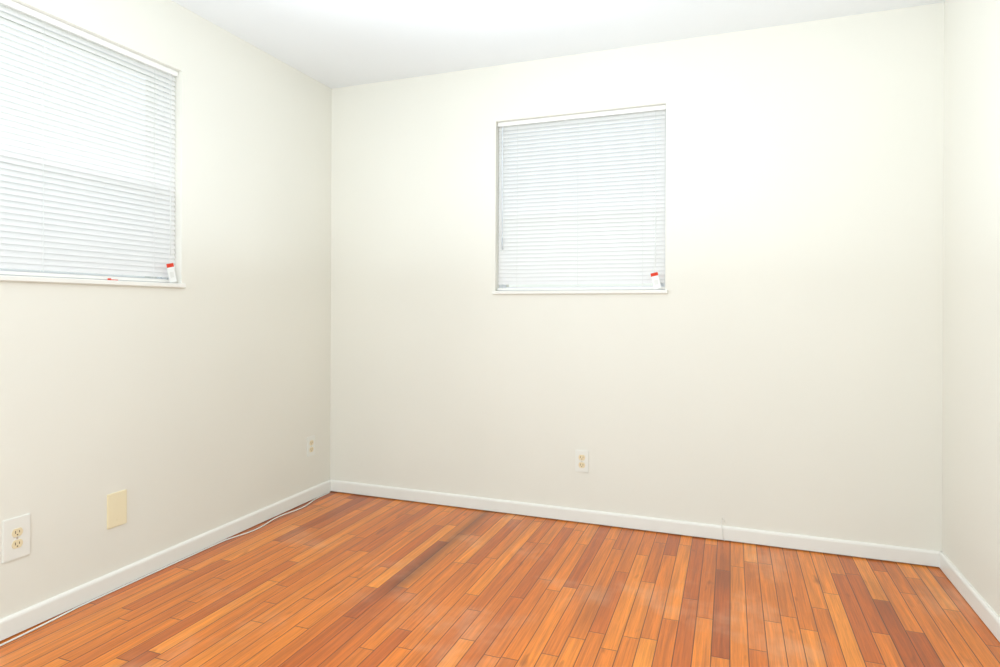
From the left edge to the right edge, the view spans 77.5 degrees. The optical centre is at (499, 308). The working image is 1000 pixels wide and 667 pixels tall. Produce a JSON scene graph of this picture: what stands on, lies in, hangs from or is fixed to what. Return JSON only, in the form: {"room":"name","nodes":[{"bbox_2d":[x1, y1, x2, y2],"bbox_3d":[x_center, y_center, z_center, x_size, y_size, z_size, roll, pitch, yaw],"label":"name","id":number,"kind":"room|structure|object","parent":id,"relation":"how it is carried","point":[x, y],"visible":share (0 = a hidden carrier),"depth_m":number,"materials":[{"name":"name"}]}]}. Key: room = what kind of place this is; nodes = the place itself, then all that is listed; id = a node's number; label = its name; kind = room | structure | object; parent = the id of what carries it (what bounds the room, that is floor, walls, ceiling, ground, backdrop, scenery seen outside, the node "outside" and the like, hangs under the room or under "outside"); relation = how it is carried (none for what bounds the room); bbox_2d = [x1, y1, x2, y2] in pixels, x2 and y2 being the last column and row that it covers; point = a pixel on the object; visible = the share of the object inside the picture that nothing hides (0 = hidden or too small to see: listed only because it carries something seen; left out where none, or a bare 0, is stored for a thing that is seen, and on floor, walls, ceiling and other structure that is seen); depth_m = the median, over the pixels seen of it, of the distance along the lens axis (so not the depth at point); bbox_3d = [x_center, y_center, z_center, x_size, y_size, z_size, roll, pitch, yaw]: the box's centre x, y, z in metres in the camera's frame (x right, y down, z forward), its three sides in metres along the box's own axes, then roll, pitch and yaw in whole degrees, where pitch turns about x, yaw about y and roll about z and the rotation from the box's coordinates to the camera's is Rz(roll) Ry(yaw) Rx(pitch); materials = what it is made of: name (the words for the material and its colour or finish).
{"room":"empty bedroom","nodes":[
{"label":"empty bedroom","id":0,"kind":"room"},
{"bbox_2d":[0,0,331,618],"bbox_3d":[-1.812,-0.117,1.983,0.220,2.443,4.360,0,0,20],"label":"wall","id":1,"kind":"structure","parent":0,"point":[199,404],"depth_m":2.80,"materials":[{"name":"beige paint"}]},
{"bbox_2d":[2,513,29,562],"bbox_3d":[-1.644,0.781,2.119,0.007,0.143,0.088,0,0,20],"label":"electrical outlet","id":2,"kind":"object","parent":1,"relation":"attached to","point":[15,537],"visible":1,"depth_m":2.11,"materials":[{"name":"white plastic"}]},
{"bbox_2d":[0,10,171,282],"bbox_3d":[-1.693,-0.572,2.251,0.070,0.959,1.143,0,0,20],"label":"window","id":3,"kind":"structure","parent":1,"relation":"in","point":[166,278],"depth_m":2.48,"materials":[{"name":"white plastic"}]},
{"bbox_2d":[0,0,177,282],"bbox_3d":[-1.631,-0.581,2.228,0.043,0.937,1.137,0,0,20],"label":"window blind","id":4,"kind":"object","parent":3,"relation":"attached to","point":[55,226],"visible":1,"depth_m":2.36,"materials":[{"name":"white plastic"}]},
{"bbox_2d":[0,275,185,287],"bbox_3d":[-1.628,-0.102,2.226,0.072,0.019,1.167,0,0,20],"label":"sill","id":5,"kind":"structure","parent":1,"relation":"attached to","point":[74,281],"depth_m":2.33,"materials":[{"name":"white paint"}]},
{"bbox_2d":[107,489,126,528],"bbox_3d":[-1.516,0.794,2.466,0.006,0.136,0.083,0,0,20],"label":"electrical outlet cover","id":6,"kind":"object","parent":1,"relation":"attached to","point":[116,508],"visible":1,"depth_m":2.46,"materials":[{"name":"beige plastic"}]},
{"bbox_2d":[0,480,330,640],"bbox_3d":[-1.708,1.069,1.943,0.013,0.066,3.920,0,0,20],"label":"baseboard","id":7,"kind":"structure","parent":1,"relation":"attached to","point":[26,618],"depth_m":2.56,"materials":[{"name":"white paint"}]},
{"bbox_2d":[307,435,314,456],"bbox_3d":[-1.093,0.796,3.604,0.007,0.114,0.070,0,0,20],"label":"electrical outlet","id":8,"kind":"object","parent":1,"relation":"attached to","point":[310,445],"visible":1,"depth_m":3.60,"materials":[{"name":"white plastic"}]},
{"bbox_2d":[0,491,999,666],"bbox_3d":[-0.243,1.167,1.399,3.578,0.127,4.360,0,0,20],"label":"floor","id":9,"kind":"structure","parent":0,"point":[335,579],"depth_m":2.34,"materials":[{"name":"brown wood"}]},
{"bbox_2d":[172,0,944,88],"bbox_3d":[-0.234,-1.392,1.399,3.578,0.120,4.360,0,0,20],"label":"ceiling","id":10,"kind":"structure","parent":0,"point":[332,44],"depth_m":2.93,"materials":[{"name":"white paint"}]},
{"bbox_2d":[330,2,943,566],"bbox_3d":[0.482,-0.108,3.340,3.578,2.443,0.220,0,0,20],"label":"wall","id":11,"kind":"structure","parent":0,"point":[772,360],"depth_m":3.05,"materials":[{"name":"beige paint"}]},
{"bbox_2d":[492,290,667,293],"bbox_3d":[0.405,-0.086,3.274,0.928,0.019,0.072,0,0,20],"label":"sill","id":12,"kind":"structure","parent":11,"relation":"attached to","point":[590,292],"depth_m":3.22,"materials":[{"name":"white paint"}]},
{"bbox_2d":[575,450,588,472],"bbox_3d":[0.426,0.794,3.238,0.070,0.114,0.007,0,0,20],"label":"electrical outlet","id":13,"kind":"object","parent":11,"relation":"attached to","point":[581,460],"visible":1,"depth_m":3.23,"materials":[{"name":"white plastic"}]},
{"bbox_2d":[499,110,665,290],"bbox_3d":[0.432,-0.550,3.341,0.904,0.947,0.070,0,0,20],"label":"window","id":14,"kind":"structure","parent":11,"relation":"in","point":[504,286],"depth_m":3.27,"materials":[{"name":"white plastic"}]},
{"bbox_2d":[497,105,665,290],"bbox_3d":[0.409,-0.559,3.279,0.898,0.925,0.043,0,0,20],"label":"window blind","id":15,"kind":"object","parent":14,"relation":"attached to","point":[599,237],"visible":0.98,"depth_m":3.27,"materials":[{"name":"white plastic"}]},
{"bbox_2d":[331,480,940,566],"bbox_3d":[0.437,1.075,3.231,3.138,0.064,0.013,0,0,20],"label":"baseboard","id":16,"kind":"structure","parent":11,"relation":"attached to","point":[862,549],"depth_m":3.09,"materials":[{"name":"white paint"}]},
{"bbox_2d":[942,0,999,616],"bbox_3d":[1.336,-0.104,0.815,0.220,2.443,4.360,0,0,20],"label":"wall","id":17,"kind":"structure","parent":0,"point":[971,394],"depth_m":2.36,"materials":[{"name":"beige paint"}]},
{"bbox_2d":[939,551,999,641],"bbox_3d":[1.222,1.080,0.855,0.013,0.066,3.920,0,0,20],"label":"baseboard","id":18,"kind":"structure","parent":17,"relation":"attached to","point":[982,609],"depth_m":2.33,"materials":[{"name":"white paint"}]}
]}

